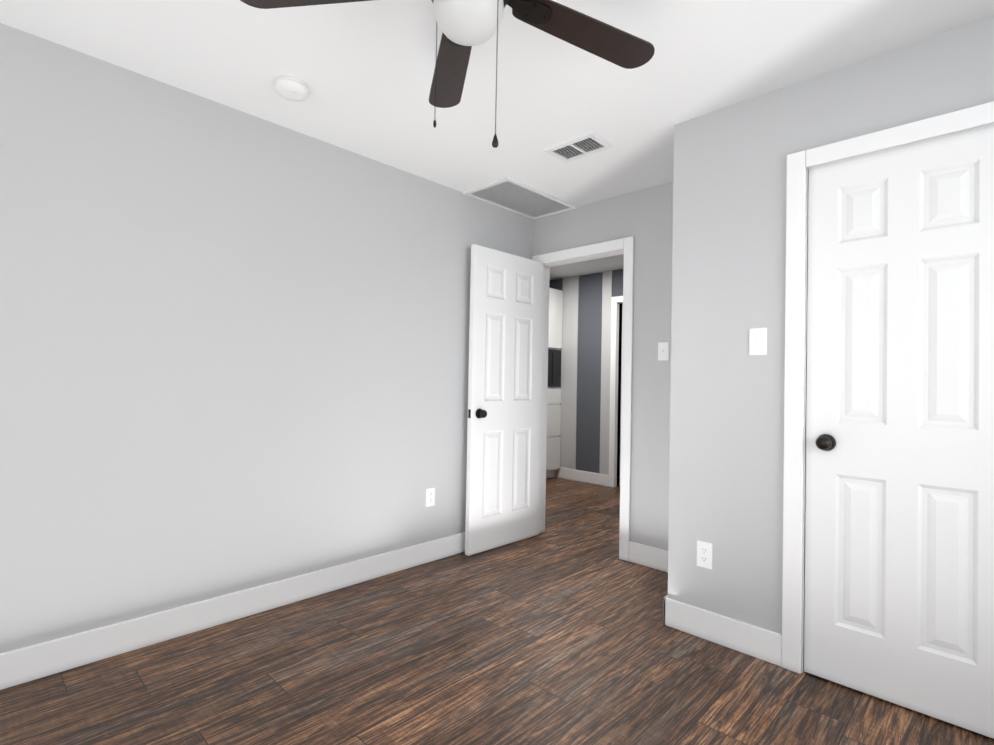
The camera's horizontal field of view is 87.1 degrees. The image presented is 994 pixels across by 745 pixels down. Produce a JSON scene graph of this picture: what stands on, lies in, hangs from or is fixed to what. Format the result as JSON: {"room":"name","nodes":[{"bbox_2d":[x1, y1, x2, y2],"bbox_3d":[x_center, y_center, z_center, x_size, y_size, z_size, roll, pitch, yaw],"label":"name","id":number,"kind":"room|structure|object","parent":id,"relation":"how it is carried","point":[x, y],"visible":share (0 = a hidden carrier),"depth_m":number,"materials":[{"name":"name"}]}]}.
{"room":"empty bedroom","nodes":[
{"label":"empty bedroom","id":0,"kind":"room"},
{"bbox_2d":[0,23,532,652],"bbox_3d":[-1.379,-0.043,2.381,0.100,2.400,4.800,0,-1,44],"label":"wall","id":1,"kind":"structure","parent":0,"point":[234,349],"depth_m":2.36,"materials":[{"name":"paint"}]},
{"bbox_2d":[0,532,464,689],"bbox_3d":[-1.360,1.092,2.322,0.015,0.130,4.599,0,-1,44],"label":"baseboard","id":2,"kind":"structure","parent":1,"relation":"attached to","point":[22,665],"depth_m":2.34,"materials":[{"name":"white wood"}]},
{"bbox_2d":[426,487,434,506],"bbox_3d":[-0.420,0.786,3.296,0.008,0.115,0.070,0,-1,44],"label":"outlet","id":3,"kind":"object","parent":1,"relation":"attached to","point":[430,496],"visible":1,"depth_m":3.29,"materials":[{"name":"white plastic"}]},
{"bbox_2d":[0,476,993,744],"bbox_3d":[-0.194,1.241,3.033,6.900,0.100,7.450,0,-1,44],"label":"floor","id":4,"kind":"structure","parent":0,"point":[556,632],"depth_m":2.01,"materials":[{"name":"brown wood"}]},
{"bbox_2d":[546,288,562,478],"bbox_3d":[0.256,0.126,6.178,0.664,2.250,0.835,0,-1,44],"label":"tall cabinet","id":5,"kind":"object","parent":4,"relation":"on","point":[554,381],"visible":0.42,"depth_m":6.16,"materials":[{"name":"grey wood"}]},
{"bbox_2d":[0,0,993,279],"bbox_3d":[-0.146,-1.258,3.075,6.900,0.100,7.450,0,-1,44],"label":"ceiling","id":6,"kind":"structure","parent":0,"point":[364,70],"depth_m":2.09,"materials":[{"name":"paint"}]},
{"bbox_2d":[274,76,308,101],"bbox_3d":[-0.880,-1.212,2.245,0.140,0.048,0.140,0,-1,44],"label":"smoke detector","id":7,"kind":"object","parent":6,"relation":"attached to","point":[290,88],"visible":1,"depth_m":2.21,"materials":[{"name":"white plastic"}]},
{"bbox_2d":[240,0,654,147],"bbox_3d":[-0.036,-0.898,1.370,1.227,0.671,1.271,0,-1,44],"label":"fan","id":8,"kind":"object","parent":6,"relation":"hanging from","point":[465,26],"visible":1,"depth_m":1.55,"materials":[{"name":"brown wood"}]},
{"bbox_2d":[463,177,576,219],"bbox_3d":[0.173,-1.187,3.610,0.406,0.011,0.726,0,-1,44],"label":"ceiling vent","id":9,"kind":"object","parent":6,"relation":"in","point":[513,195],"visible":1,"depth_m":3.58,"materials":[{"name":"white metal"}]},
{"bbox_2d":[545,132,612,162],"bbox_3d":[0.434,-1.196,2.789,0.300,0.011,0.200,0,-1,44],"label":"ceiling vent","id":10,"kind":"object","parent":6,"relation":"in","point":[585,145],"visible":1,"depth_m":2.78,"materials":[{"name":"white metal"}]},
{"bbox_2d":[533,218,538,255],"bbox_3d":[0.313,0.017,4.013,0.060,2.400,0.100,0,-1,44],"label":"wall","id":11,"kind":"structure","parent":0,"point":[535,237],"depth_m":4.00,"materials":[{"name":"paint"}]},
{"bbox_2d":[549,269,622,472],"bbox_3d":[0.696,0.063,6.377,3.320,2.400,0.030,0,-1,44],"label":"wall","id":12,"kind":"structure","parent":0,"point":[589,377],"depth_m":6.00,"materials":[{"name":"grey paint"}]},
{"bbox_2d":[560,276,578,469],"bbox_3d":[0.855,-0.002,6.196,0.230,2.269,0.012,0,-1,44],"label":"wall strip","id":13,"kind":"object","parent":12,"relation":"attached to","point":[569,354],"visible":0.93,"depth_m":6.18,"materials":[{"name":"paint"}]},
{"bbox_2d":[555,467,608,486],"bbox_3d":[0.353,1.196,6.638,2.468,0.130,0.015,0,-1,44],"label":"baseboard","id":14,"kind":"structure","parent":12,"relation":"attached to","point":[584,476],"depth_m":6.01,"materials":[{"name":"white wood"}]},
{"bbox_2d":[599,271,611,474],"bbox_3d":[1.218,-0.001,5.845,0.119,2.269,0.012,0,-1,44],"label":"wall strip","id":15,"kind":"object","parent":12,"relation":"attached to","point":[605,368],"visible":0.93,"depth_m":5.84,"materials":[{"name":"paint"}]},
{"bbox_2d":[608,296,622,487],"bbox_3d":[1.592,0.214,5.491,0.908,2.104,0.048,0,-1,44],"label":"door frame","id":16,"kind":"structure","parent":12,"relation":"attached to","point":[613,357],"depth_m":5.76,"materials":[{"name":"white wood"}]},
{"bbox_2d":[619,303,622,485],"bbox_3d":[1.644,0.244,5.539,0.159,2.030,0.766,2,-1,-42],"label":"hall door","id":17,"kind":"structure","parent":12,"relation":"in","point":[621,389],"depth_m":5.81,"materials":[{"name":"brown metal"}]},
{"bbox_2d":[539,182,672,549],"bbox_3d":[0.870,0.018,3.473,1.490,2.400,0.100,0,-1,44],"label":"wall","id":18,"kind":"structure","parent":0,"point":[650,221],"depth_m":3.33,"materials":[{"name":"paint"}]},
{"bbox_2d":[465,244,543,555],"bbox_3d":[0.074,0.183,3.674,0.159,2.030,0.721,0,-1,45],"label":"entry door","id":19,"kind":"structure","parent":18,"relation":"in","point":[504,408],"depth_m":3.62,"materials":[{"name":"white wood"}]},
{"bbox_2d":[544,267,549,530],"bbox_3d":[0.644,0.167,3.769,0.862,2.104,0.018,0,-1,44],"label":"trim","id":20,"kind":"structure","parent":18,"relation":"attached to","point":[547,394],"depth_m":4.02,"materials":[{"name":"white wood"}]},
{"bbox_2d":[539,249,623,532],"bbox_3d":[0.602,0.193,3.726,0.752,2.049,0.100,0,-1,44],"label":"door frame","id":21,"kind":"structure","parent":18,"relation":"attached to","point":[544,376],"depth_m":3.98,"materials":[{"name":"white wood"}]},
{"bbox_2d":[532,236,633,560],"bbox_3d":[0.562,0.164,3.684,0.862,2.104,0.018,0,-1,44],"label":"trim","id":22,"kind":"structure","parent":18,"relation":"attached to","point":[626,244],"depth_m":3.41,"materials":[{"name":"white wood"}]},
{"bbox_2d":[629,541,667,571],"bbox_3d":[1.062,1.152,3.167,0.584,0.130,0.015,0,-1,44],"label":"baseboard","id":23,"kind":"structure","parent":18,"relation":"attached to","point":[649,556],"depth_m":3.27,"materials":[{"name":"white wood"}]},
{"bbox_2d":[658,342,668,360],"bbox_3d":[1.030,-0.133,3.243,0.070,0.115,0.021,0,-1,44],"label":"light switch","id":24,"kind":"object","parent":18,"relation":"attached to","point":[663,350],"visible":1,"depth_m":3.24,"materials":[{"name":"white plastic"}]},
{"bbox_2d":[617,303,620,476],"bbox_3d":[1.285,0.072,6.258,0.050,2.400,0.620,0,-1,44],"label":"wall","id":25,"kind":"structure","parent":0,"point":[618,388],"depth_m":6.45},
{"bbox_2d":[618,303,621,476],"bbox_3d":[2.060,0.083,5.974,1.560,2.400,0.050,0,-1,44],"label":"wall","id":26,"kind":"structure","parent":0,"point":[620,392],"depth_m":6.46,"materials":[{"name":"grey paint"}]},
{"bbox_2d":[668,118,693,603],"bbox_3d":[1.102,0.010,2.714,0.100,2.400,0.667,0,-1,44],"label":"wall","id":27,"kind":"structure","parent":0,"point":[680,399],"depth_m":2.48,"materials":[{"name":"paint"}]},
{"bbox_2d":[688,15,993,633],"bbox_3d":[1.341,0.004,2.088,1.114,2.400,0.100,0,-1,44],"label":"wall","id":28,"kind":"structure","parent":0,"point":[743,149],"depth_m":2.25,"materials":[{"name":"paint"}]},
{"bbox_2d":[697,540,712,568],"bbox_3d":[0.941,0.827,2.371,0.070,0.115,0.008,0,-1,44],"label":"outlet","id":29,"kind":"object","parent":28,"relation":"attached to","point":[704,554],"visible":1,"depth_m":2.37,"materials":[{"name":"white plastic"}]},
{"bbox_2d":[663,597,781,666],"bbox_3d":[0.982,1.137,2.316,0.517,0.130,0.015,0,-1,44],"label":"baseboard","id":30,"kind":"structure","parent":28,"relation":"attached to","point":[747,638],"depth_m":2.29,"materials":[{"name":"white wood"}]},
{"bbox_2d":[749,328,766,354],"bbox_3d":[1.114,-0.133,2.233,0.070,0.115,0.021,0,-1,44],"label":"light switch","id":31,"kind":"object","parent":28,"relation":"attached to","point":[757,341],"visible":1,"depth_m":2.23,"materials":[{"name":"white plastic"}]},
{"bbox_2d":[782,101,993,673],"bbox_3d":[1.500,0.180,1.927,0.658,2.049,0.100,0,-1,44],"label":"door frame","id":32,"kind":"structure","parent":28,"relation":"attached to","point":[805,398],"depth_m":2.11,"materials":[{"name":"white wood"}]},
{"bbox_2d":[804,125,993,738],"bbox_3d":[1.482,0.181,1.902,0.626,2.030,0.159,0,-1,44],"label":"closet door","id":33,"kind":"structure","parent":28,"relation":"in","point":[899,558],"depth_m":1.89,"materials":[{"name":"white wood"}]}
]}

